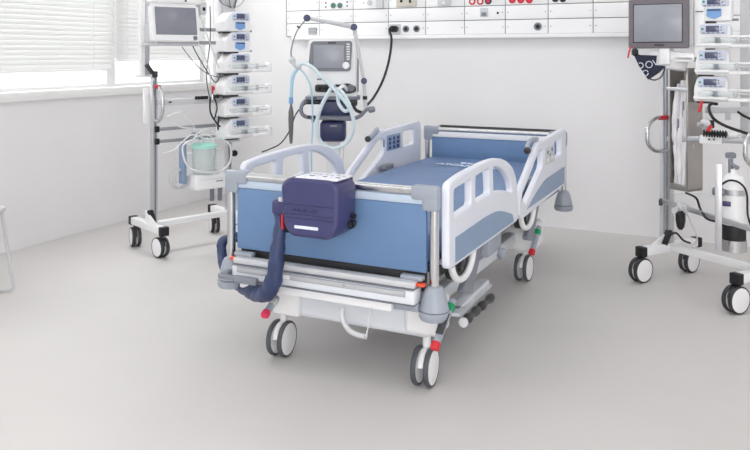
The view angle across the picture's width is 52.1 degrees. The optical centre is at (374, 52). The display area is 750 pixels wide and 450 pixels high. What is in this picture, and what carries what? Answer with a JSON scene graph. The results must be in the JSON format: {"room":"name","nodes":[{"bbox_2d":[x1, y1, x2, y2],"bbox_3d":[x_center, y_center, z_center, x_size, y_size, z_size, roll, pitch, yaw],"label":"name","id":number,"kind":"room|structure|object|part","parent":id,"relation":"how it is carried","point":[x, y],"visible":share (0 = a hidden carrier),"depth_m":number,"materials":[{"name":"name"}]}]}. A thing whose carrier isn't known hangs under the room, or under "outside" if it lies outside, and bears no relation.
{"room":"hospital room","nodes":[
{"label":"hospital room","id":0,"kind":"room"},
{"bbox_2d":[0,0,222,253],"bbox_3d":[-3.317,-0.200,3.365,0.200,3.000,8.340,0,0,26],"label":"wall","id":1,"kind":"structure","parent":0,"point":[70,166],"depth_m":5.60,"materials":[{"name":"paint"}]},
{"bbox_2d":[0,71,110,91],"bbox_3d":[-2.559,-0.595,5.020,0.050,1.709,2.179,0,0,26],"label":"window","id":2,"kind":"structure","parent":1,"relation":"in","point":[106,75],"depth_m":5.63,"materials":[{"name":"paint"}]},
{"bbox_2d":[0,0,113,73],"bbox_3d":[-2.475,-0.318,4.973,0.052,0.904,2.070,0,0,26],"label":"window blind","id":3,"kind":"object","parent":1,"relation":"attached to","point":[37,36],"visible":1,"depth_m":5.42,"materials":[{"name":"paint"}]},
{"bbox_3d":[-2.476,0.127,4.974,0.036,0.014,2.070,0,0,26],"label":"rail","id":4,"kind":"part","parent":3,"relation":"part of","materials":[{"name":"paint"}]},
{"bbox_2d":[0,82,213,102],"bbox_3d":[-3.038,0.291,3.896,0.235,0.062,7.140,0,0,26],"label":"trim","id":5,"kind":"structure","parent":1,"relation":"attached to","point":[51,94],"depth_m":5.62,"materials":[{"name":"laminate"}]},
{"bbox_2d":[111,0,202,85],"bbox_3d":[-1.836,-0.595,6.503,0.050,1.709,1.119,0,0,26],"label":"window","id":6,"kind":"structure","parent":1,"relation":"in","point":[198,72],"depth_m":6.26,"materials":[{"name":"paint"}]},
{"bbox_2d":[113,0,205,60],"bbox_3d":[-1.769,-0.353,6.420,0.052,0.834,1.090,0,0,26],"label":"window blind","id":7,"kind":"object","parent":6,"relation":"attached to","point":[126,14],"visible":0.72,"depth_m":6.12,"materials":[{"name":"paint"}]},
{"bbox_3d":[-1.938,-0.336,6.018,0.002,0.788,0.002,0,0,26],"label":"lift cord","id":8,"kind":"part","parent":7,"relation":"part of","materials":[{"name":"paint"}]},
{"bbox_3d":[-1.770,0.057,6.421,0.036,0.014,1.090,0,0,26],"label":"rail","id":9,"kind":"part","parent":7,"relation":"part of","materials":[{"name":"paint"}]},
{"bbox_2d":[0,194,749,449],"bbox_3d":[0.034,1.350,1.730,7.656,0.100,8.740,0,0,26],"label":"floor","id":10,"kind":"structure","parent":0,"point":[107,343],"depth_m":3.23,"materials":[{"name":"plastic"}]},
{"bbox_2d":[0,206,14,291],"bbox_3d":[-2.213,0.858,3.913,0.574,0.876,0.480,0,0,-8],"label":"chair","id":11,"kind":"object","parent":10,"relation":"on","point":[2,208],"visible":1,"depth_m":4.17,"materials":[{"name":"grey plastic"}]},
{"bbox_3d":[-2.210,0.845,3.913,0.480,0.030,0.480,0,0,-8],"label":"seat","id":12,"kind":"part","parent":11,"relation":"part of","materials":[{"name":"grey plastic"}]},
{"bbox_2d":[128,0,243,257],"bbox_3d":[-1.265,0.225,5.232,0.771,2.150,0.513,0,0,-41],"label":"trolley","id":13,"kind":"object","parent":10,"relation":"on","point":[160,245],"visible":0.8,"depth_m":5.09,"materials":[{"name":"white metal"}]},
{"bbox_3d":[-1.498,0.345,5.015,0.025,0.230,0.036,0,0,-41],"label":"plate","id":14,"kind":"part","parent":13,"relation":"part of","materials":[{"name":"white plastic"}]},
{"bbox_3d":[-1.439,1.071,4.965,0.012,0.084,0.194,0,0,-42],"label":"gusset plate","id":15,"kind":"part","parent":13,"relation":"part of","materials":[{"name":"white plastic"}]},
{"bbox_3d":[-1.406,0.330,4.991,0.022,0.249,0.139,0,0,-41],"label":"push handle","id":16,"kind":"part","parent":13,"relation":"part of","materials":[{"name":"metal"}]},
{"bbox_2d":[141,0,206,45],"bbox_3d":[-1.316,-0.204,5.062,0.430,0.316,0.131,0,0,-41],"label":"patient monitor","id":17,"kind":"object","parent":13,"relation":"attached to","point":[167,23],"visible":1,"depth_m":5.01,"materials":[{"name":"white plastic"}]},
{"bbox_3d":[-1.230,-0.070,5.218,0.535,0.024,0.012,0,0,-42],"label":"equipment rail","id":18,"kind":"part","parent":13,"relation":"part of","materials":[{"name":"silver metal"}]},
{"bbox_3d":[-1.228,0.580,5.216,0.535,0.024,0.012,0,0,-41],"label":"equipment rail","id":19,"kind":"part","parent":13,"relation":"part of","materials":[{"name":"silver metal"}]},
{"bbox_3d":[-1.228,0.500,5.216,0.535,0.024,0.012,0,0,-41],"label":"equipment rail","id":20,"kind":"part","parent":13,"relation":"part of","materials":[{"name":"silver metal"}]},
{"bbox_2d":[163,108,231,190],"bbox_3d":[-1.181,0.632,5.107,0.462,0.552,0.187,0,0,-41],"label":"unit","id":21,"kind":"object","parent":13,"relation":"on","point":[202,170],"visible":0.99,"depth_m":5.11,"materials":[{"name":"plastic"}]},
{"bbox_3d":[-1.277,0.733,5.100,0.025,0.270,0.065,0,0,-41],"label":"plate","id":22,"kind":"part","parent":21,"relation":"part of","materials":[{"name":"plastic"}]},
{"bbox_2d":[190,137,216,169],"bbox_3d":[-1.143,0.687,5.144,0.183,0.243,0.176,0,0,26],"label":"canister","id":23,"kind":"object","parent":21,"relation":"on","point":[201,160],"depth_m":5.16,"materials":[{"name":"clear plastic"}]},
{"bbox_3d":[-1.166,0.743,5.212,0.300,0.150,0.045,0,0,-41],"label":"mount plate","id":24,"kind":"part","parent":21,"relation":"part of","materials":[{"name":"white plastic"}]},
{"bbox_3d":[-1.230,-0.160,5.218,0.535,0.024,0.012,0,0,-42],"label":"equipment rail","id":25,"kind":"part","parent":13,"relation":"part of","materials":[{"name":"silver metal"}]},
{"bbox_2d":[216,32,251,53],"bbox_3d":[-0.965,-0.070,5.314,0.235,0.147,0.139,0,0,-42],"label":"pump","id":26,"kind":"object","parent":13,"relation":"attached to","point":[233,42],"visible":0.98,"depth_m":5.25,"materials":[{"name":"plastic"}]},
{"bbox_3d":[-0.925,-0.047,5.270,0.073,0.055,0.012,0,0,-42],"label":"door","id":27,"kind":"part","parent":26,"relation":"part of","materials":[{"name":"blue plastic"}]},
{"bbox_2d":[216,12,251,32],"bbox_3d":[-0.965,-0.208,5.314,0.235,0.147,0.139,0,0,-42],"label":"pump","id":28,"kind":"object","parent":13,"relation":"attached to","point":[227,22],"visible":0.99,"depth_m":5.25,"materials":[{"name":"white plastic"}]},
{"bbox_3d":[-0.925,-0.186,5.270,0.073,0.055,0.012,0,0,-42],"label":"door","id":29,"kind":"part","parent":28,"relation":"part of","materials":[{"name":"blue plastic"}]},
{"bbox_3d":[-0.982,0.700,5.364,0.044,0.042,0.040,0,0,-41],"label":"clamp knob","id":30,"kind":"part","parent":13,"relation":"part of","materials":[{"name":"black plastic"}]},
{"bbox_2d":[216,117,271,139],"bbox_3d":[-0.906,0.522,5.345,0.365,0.147,0.170,0,0,-41],"label":"pump","id":31,"kind":"object","parent":13,"relation":"on","point":[235,128],"visible":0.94,"depth_m":5.26,"materials":[{"name":"white plastic"}]},
{"bbox_2d":[225,133,252,137],"bbox_3d":[-0.928,0.563,5.253,0.210,0.018,0.030,0,0,-41],"label":"tray","id":32,"kind":"object","parent":31,"relation":"on","point":[227,135],"depth_m":5.24,"materials":[{"name":"white plastic"}]},
{"bbox_2d":[216,96,271,118],"bbox_3d":[-0.906,0.376,5.345,0.365,0.147,0.170,0,0,-41],"label":"pump","id":33,"kind":"object","parent":13,"relation":"attached to","point":[235,106],"visible":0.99,"depth_m":5.26,"materials":[{"name":"white plastic"}]},
{"bbox_2d":[225,112,252,115],"bbox_3d":[-0.928,0.416,5.253,0.210,0.018,0.030,0,0,-41],"label":"tray","id":34,"kind":"object","parent":33,"relation":"on","point":[226,113],"depth_m":5.25,"materials":[{"name":"white plastic"}]},
{"bbox_2d":[216,74,271,96],"bbox_3d":[-0.906,0.225,5.345,0.365,0.147,0.170,0,0,-41],"label":"pump","id":35,"kind":"object","parent":13,"relation":"attached to","point":[229,85],"visible":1,"depth_m":5.26,"materials":[{"name":"white plastic"}]},
{"bbox_2d":[225,90,252,93],"bbox_3d":[-0.928,0.265,5.253,0.210,0.018,0.030,0,0,-41],"label":"tray","id":36,"kind":"object","parent":35,"relation":"on","point":[226,91],"depth_m":5.25,"materials":[{"name":"white plastic"}]},
{"bbox_2d":[216,53,271,74],"bbox_3d":[-0.906,0.075,5.345,0.365,0.147,0.170,0,0,-41],"label":"pump","id":37,"kind":"object","parent":13,"relation":"attached to","point":[233,63],"visible":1,"depth_m":5.26,"materials":[{"name":"white plastic"}]},
{"bbox_2d":[225,68,252,71],"bbox_3d":[-0.928,0.116,5.253,0.210,0.018,0.030,0,0,-41],"label":"tray","id":38,"kind":"object","parent":37,"relation":"on","point":[226,69],"depth_m":5.25,"materials":[{"name":"white plastic"}]},
{"bbox_2d":[262,14,374,172],"bbox_3d":[-0.417,0.515,5.598,0.842,1.569,0.564,0,0,0],"label":"ventilator","id":39,"kind":"object","parent":10,"relation":"on","point":[333,65],"visible":0.69,"depth_m":5.51,"materials":[{"name":"white plastic"}]},
{"bbox_2d":[302,95,360,105],"bbox_3d":[-0.313,0.348,5.628,0.460,0.070,0.358,0,0,26],"label":"tray","id":40,"kind":"object","parent":39,"relation":"on","point":[352,100],"depth_m":5.53,"materials":[{"name":"plastic"}]},
{"bbox_3d":[-0.270,0.047,5.433,0.431,0.606,0.036,0,0,-13],"label":"support arm","id":41,"kind":"part","parent":39,"relation":"part of","materials":[{"name":"grey plastic"}]},
{"bbox_3d":[-0.208,0.090,5.508,0.052,0.052,0.016,0,0,0],"label":"dial knob","id":42,"kind":"part","parent":39,"relation":"part of","materials":[{"name":"white plastic"}]},
{"bbox_3d":[-0.123,0.159,5.575,0.009,0.246,0.050,0,0,0],"label":"rail","id":43,"kind":"part","parent":39,"relation":"part of","materials":[{"name":"grey plastic"}]},
{"bbox_2d":[363,100,366,107],"bbox_3d":[-0.070,0.362,5.480,0.032,0.062,0.028,0,0,0],"label":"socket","id":44,"kind":"object","parent":39,"relation":"attached to","point":[364,101],"depth_m":5.47,"materials":[{"name":"grey plastic"}]},
{"bbox_3d":[-0.024,0.399,5.420,0.055,0.050,0.044,0,0,0],"label":"handle","id":45,"kind":"part","parent":39,"relation":"part of","materials":[{"name":"grey plastic"}]},
{"bbox_2d":[217,121,572,387],"bbox_3d":[0.275,0.871,4.010,1.041,0.857,2.384,0,0,26],"label":"hospital bed","id":46,"kind":"object","parent":10,"relation":"on","point":[480,192],"visible":0.9,"depth_m":3.17,"materials":[{"name":"metal"}]},
{"bbox_3d":[-0.608,0.710,3.254,0.036,0.340,0.036,0,0,26],"label":"corner post","id":47,"kind":"part","parent":46,"relation":"part of","materials":[{"name":"metal"}]},
{"bbox_3d":[-0.542,0.913,3.136,0.200,0.030,0.095,0,0,26],"label":"push lever","id":48,"kind":"part","parent":46,"relation":"part of","materials":[{"name":"grey plastic"}]},
{"bbox_2d":[216,172,355,302],"bbox_3d":[-0.399,0.742,3.178,0.305,0.550,0.883,0,0,-39],"label":"pump","id":49,"kind":"object","parent":46,"relation":"on","point":[316,205],"visible":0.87,"depth_m":2.90,"materials":[{"name":"plastic"}]},
{"bbox_3d":[-0.194,0.472,2.930,0.182,0.008,0.126,0,0,26],"label":"control panel","id":50,"kind":"part","parent":49,"relation":"part of","materials":[{"name":"plastic"}]},
{"bbox_3d":[-0.379,0.632,3.805,0.032,0.348,0.942,0,0,26],"label":"foot rail","id":51,"kind":"part","parent":46,"relation":"part of","materials":[{"name":"plastic"}]},
{"bbox_3d":[-0.194,0.518,3.052,0.780,0.036,0.036,0,0,26],"label":"rail","id":52,"kind":"part","parent":46,"relation":"part of","materials":[{"name":"metal"}]},
{"bbox_3d":[-0.191,0.693,3.050,0.857,0.255,0.022,0,0,26],"label":"footboard","id":53,"kind":"part","parent":46,"relation":"part of","materials":[{"name":"blue plastic"}]},
{"bbox_3d":[-0.042,0.501,4.471,0.036,0.038,0.033,0,0,26],"label":"lever knob","id":54,"kind":"part","parent":46,"relation":"part of","materials":[{"name":"plastic"}]},
{"bbox_3d":[-0.009,0.481,4.538,0.047,0.077,0.157,0,0,26],"label":"grip lever","id":55,"kind":"part","parent":46,"relation":"part of","materials":[{"name":"grey plastic"}]},
{"bbox_3d":[0.069,0.635,4.725,0.032,0.360,1.042,0,0,26],"label":"head rail","id":56,"kind":"part","parent":46,"relation":"part of","materials":[{"name":"plastic"}]},
{"bbox_3d":[0.356,0.710,5.231,0.036,0.340,0.036,0,0,26],"label":"corner post","id":57,"kind":"part","parent":46,"relation":"part of","materials":[{"name":"metal"}]},
{"bbox_3d":[0.221,0.710,2.850,0.036,0.340,0.036,0,0,26],"label":"corner post","id":58,"kind":"part","parent":46,"relation":"part of","materials":[{"name":"metal"}]},
{"bbox_3d":[0.288,0.746,4.040,0.850,0.108,2.120,0,0,26],"label":"mattress","id":59,"kind":"part","parent":46,"relation":"part of","materials":[{"name":"blue fabric"}]},
{"bbox_3d":[0.466,0.632,3.271,0.032,0.348,0.942,0,0,26],"label":"foot rail","id":60,"kind":"part","parent":46,"relation":"part of","materials":[{"name":"plastic"}]},
{"bbox_3d":[0.771,0.518,5.029,0.780,0.036,0.036,0,0,26],"label":"rail","id":61,"kind":"part","parent":46,"relation":"part of","materials":[{"name":"metal"}]},
{"bbox_3d":[0.523,0.887,3.481,0.113,0.124,0.240,0,0,26],"label":"drive motor","id":62,"kind":"part","parent":46,"relation":"part of","materials":[{"name":"grey plastic"}]},
{"bbox_3d":[0.774,0.693,5.028,0.857,0.255,0.022,0,0,26],"label":"headboard","id":63,"kind":"part","parent":46,"relation":"part of","materials":[{"name":"blue plastic"}]},
{"bbox_3d":[0.796,0.500,5.070,0.790,0.022,0.022,0,0,26],"label":"wall guard rail","id":64,"kind":"part","parent":46,"relation":"part of","materials":[{"name":"plastic"}]},
{"bbox_3d":[0.782,0.501,3.946,0.036,0.038,0.033,0,0,26],"label":"lever knob","id":65,"kind":"part","parent":46,"relation":"part of","materials":[{"name":"plastic"}]},
{"bbox_3d":[0.816,0.481,4.014,0.047,0.077,0.157,0,0,26],"label":"grip lever","id":66,"kind":"part","parent":46,"relation":"part of","materials":[{"name":"grey plastic"}]},
{"bbox_3d":[0.914,0.635,4.190,0.032,0.360,1.042,0,0,26],"label":"head rail","id":67,"kind":"part","parent":46,"relation":"part of","materials":[{"name":"plastic"}]},
{"bbox_3d":[1.185,0.710,4.827,0.036,0.340,0.036,0,0,26],"label":"corner post","id":68,"kind":"part","parent":46,"relation":"part of","materials":[{"name":"metal"}]},
{"bbox_2d":[628,0,749,314],"bbox_3d":[1.918,0.225,4.209,0.705,2.150,0.771,0,0,-29],"label":"trolley","id":69,"kind":"object","parent":10,"relation":"on","point":[735,298],"visible":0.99,"depth_m":4.31,"materials":[{"name":"white metal"}]},
{"bbox_3d":[1.628,0.470,4.429,0.188,0.218,0.022,0,0,-29],"label":"push handle","id":70,"kind":"part","parent":69,"relation":"part of","materials":[{"name":"metal"}]},
{"bbox_3d":[1.648,1.071,4.449,0.194,0.084,0.012,0,0,-29],"label":"gusset plate","id":71,"kind":"part","parent":69,"relation":"part of","materials":[{"name":"white plastic"}]},
{"bbox_2d":[627,0,705,70],"bbox_3d":[1.620,-0.141,4.271,0.419,0.488,0.175,0,0,16],"label":"patient monitor","id":72,"kind":"object","parent":69,"relation":"attached to","point":[663,25],"visible":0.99,"depth_m":4.21,"materials":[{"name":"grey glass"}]},
{"bbox_2d":[631,49,665,80],"bbox_3d":[1.469,0.063,4.120,0.184,0.173,0.036,0,0,0],"label":"pressure cuff","id":73,"kind":"object","parent":72,"relation":"hanging from","point":[647,63],"visible":1,"depth_m":4.12,"materials":[{"name":"blue fabric"}]},
{"bbox_3d":[1.660,0.034,4.274,0.233,0.138,0.159,0,0,30],"label":"support arm","id":74,"kind":"part","parent":72,"relation":"part of","materials":[{"name":"white plastic"}]},
{"bbox_3d":[1.651,0.904,4.150,0.052,0.100,0.051,0,0,-29],"label":"rubber bulb","id":75,"kind":"part","parent":69,"relation":"part of","materials":[{"name":"black rubber"}]},
{"bbox_2d":[671,80,693,184],"bbox_3d":[1.732,0.454,4.320,0.063,0.602,0.124,0,0,-29],"label":"packs","id":76,"kind":"object","parent":69,"relation":"in","point":[678,120],"visible":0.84,"depth_m":4.31},
{"bbox_3d":[1.731,0.483,4.310,0.020,0.065,0.326,0,0,-9],"label":"rail mount","id":77,"kind":"part","parent":69,"relation":"part of","materials":[{"name":"metal"}]},
{"bbox_3d":[1.759,0.289,4.150,0.028,0.061,0.018,0,0,0],"label":"red lever","id":78,"kind":"part","parent":69,"relation":"part of","materials":[{"name":"plastic"}]},
{"bbox_3d":[1.737,0.850,4.050,0.014,0.039,0.687,0,0,-16],"label":"rail","id":79,"kind":"part","parent":69,"relation":"part of","materials":[{"name":"metal"}]},
{"bbox_2d":[702,0,738,23],"bbox_3d":[1.870,-0.234,4.181,0.200,0.147,0.139,0,0,30],"label":"pump","id":80,"kind":"object","parent":69,"relation":"attached to","point":[716,11],"visible":0.91,"depth_m":4.13,"materials":[{"name":"white plastic"}]},
{"bbox_3d":[1.826,-0.211,4.137,0.073,0.055,0.012,0,0,30],"label":"door","id":81,"kind":"part","parent":80,"relation":"part of","materials":[{"name":"blue plastic"}]},
{"bbox_2d":[693,76,749,103],"bbox_3d":[1.899,0.201,4.135,0.330,0.147,0.170,0,0,30],"label":"pump","id":82,"kind":"object","parent":69,"relation":"on","point":[707,89],"visible":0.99,"depth_m":4.12,"materials":[{"name":"white plastic"}]},
{"bbox_2d":[693,96,728,99],"bbox_3d":[1.804,0.241,4.126,0.175,0.018,0.030,0,0,30],"label":"tray","id":83,"kind":"object","parent":82,"relation":"on","point":[694,97],"depth_m":4.11,"materials":[{"name":"white plastic"}]},
{"bbox_2d":[694,50,749,76],"bbox_3d":[1.905,0.056,4.135,0.330,0.147,0.170,0,0,30],"label":"pump","id":84,"kind":"object","parent":69,"relation":"attached to","point":[710,63],"visible":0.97,"depth_m":4.12,"materials":[{"name":"white plastic"}]},
{"bbox_2d":[694,69,729,72],"bbox_3d":[1.811,0.097,4.126,0.175,0.018,0.030,0,0,30],"label":"tray","id":85,"kind":"object","parent":84,"relation":"on","point":[696,70],"depth_m":4.11,"materials":[{"name":"white plastic"}]},
{"bbox_2d":[696,23,749,49],"bbox_3d":[1.912,-0.086,4.135,0.330,0.147,0.170,0,0,30],"label":"pump","id":86,"kind":"object","parent":69,"relation":"attached to","point":[716,35],"visible":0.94,"depth_m":4.12,"materials":[{"name":"white plastic"}]},
{"bbox_2d":[696,43,730,45],"bbox_3d":[1.817,-0.046,4.126,0.175,0.018,0.030,0,0,30],"label":"tray","id":87,"kind":"object","parent":86,"relation":"on","point":[697,44],"depth_m":4.11,"materials":[{"name":"white plastic"}]},
{"bbox_3d":[2.032,0.328,4.420,0.253,0.035,0.030,0,0,0],"label":"docking arm","id":88,"kind":"part","parent":69,"relation":"part of","materials":[{"name":"grey plastic"}]},
{"bbox_2d":[712,152,749,253],"bbox_3d":[1.830,0.762,3.925,0.195,0.503,0.137,0,0,26],"label":"cylinder","id":89,"kind":"object","parent":69,"relation":"attached to","point":[735,203],"visible":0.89,"depth_m":3.88,"materials":[{"name":"white metal"}]},
{"bbox_3d":[1.848,0.460,4.050,0.020,0.044,0.272,0,0,-42],"label":"rail","id":90,"kind":"part","parent":69,"relation":"part of","materials":[{"name":"metal"}]},
{"bbox_3d":[1.932,0.487,3.912,0.168,0.203,0.022,0,0,-29],"label":"push handle","id":91,"kind":"part","parent":69,"relation":"part of","materials":[{"name":"metal"}]},
{"bbox_2d":[223,0,749,246],"bbox_3d":[1.906,-0.200,5.568,7.656,3.000,0.200,0,0,26],"label":"wall","id":92,"kind":"structure","parent":0,"point":[589,88],"depth_m":5.81,"materials":[{"name":"paint"}]},
{"bbox_2d":[286,0,739,39],"bbox_3d":[1.139,-0.417,5.784,4.252,0.605,0.084,0,0,26],"label":"wall panel","id":93,"kind":"object","parent":92,"relation":"attached to","point":[414,19],"visible":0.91,"depth_m":5.99,"materials":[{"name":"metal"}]},
{"bbox_2d":[308,28,316,34],"bbox_3d":[-0.534,-0.188,6.588,0.082,0.059,0.006,0,0,26],"label":"socket","id":94,"kind":"object","parent":93,"relation":"attached to","point":[311,31],"depth_m":6.59,"materials":[{"name":"grey plastic"}]},
{"bbox_2d":[367,26,397,105],"bbox_3d":[0.037,0.085,5.909,0.068,0.615,0.748,0,0,20],"label":"supply hose","id":95,"kind":"object","parent":93,"relation":"attached to","point":[391,28],"visible":0.95,"depth_m":6.06,"materials":[{"name":"black rubber"}]},
{"bbox_2d":[389,24,400,34],"bbox_3d":[0.163,-0.191,6.248,0.103,0.091,0.006,0,0,26],"label":"socket","id":96,"kind":"object","parent":93,"relation":"attached to","point":[398,32],"depth_m":6.24,"materials":[{"name":"grey plastic"}]},
{"bbox_2d":[403,26,408,31],"bbox_3d":[0.249,-0.194,6.200,0.055,0.055,0.010,0,0,26],"label":"socket","id":97,"kind":"object","parent":93,"relation":"attached to","point":[405,28],"depth_m":6.20,"materials":[{"name":"black plastic"}]},
{"bbox_2d":[396,0,416,6],"bbox_3d":[0.254,-0.426,6.196,0.176,0.106,0.020,0,0,26],"label":"double socket","id":98,"kind":"object","parent":93,"relation":"attached to","point":[399,3],"depth_m":6.18,"materials":[{"name":"white plastic"}]},
{"bbox_2d":[413,25,419,31],"bbox_3d":[0.332,-0.194,6.160,0.055,0.055,0.010,0,0,26],"label":"socket","id":99,"kind":"object","parent":93,"relation":"attached to","point":[416,28],"depth_m":6.16,"materials":[{"name":"black plastic"}]},
{"bbox_2d":[480,8,487,16],"bbox_3d":[0.840,-0.312,5.914,0.064,0.071,0.012,0,0,26],"label":"socket","id":100,"kind":"object","parent":93,"relation":"attached to","point":[483,11],"depth_m":5.91,"materials":[{"name":"grey plastic"}]},
{"bbox_2d":[534,22,541,29],"bbox_3d":[1.214,-0.198,5.730,0.060,0.060,0.010,0,0,26],"label":"socket","id":101,"kind":"object","parent":93,"relation":"attached to","point":[537,25],"depth_m":5.73,"materials":[{"name":"black plastic"}]},
{"bbox_2d":[722,239,746,253],"bbox_3d":[1.836,0.982,3.930,0.122,0.062,0.122,0,0,26],"label":"cup","id":102,"kind":"object","parent":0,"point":[738,246],"depth_m":3.88,"materials":[{"name":"metal"}]}
]}

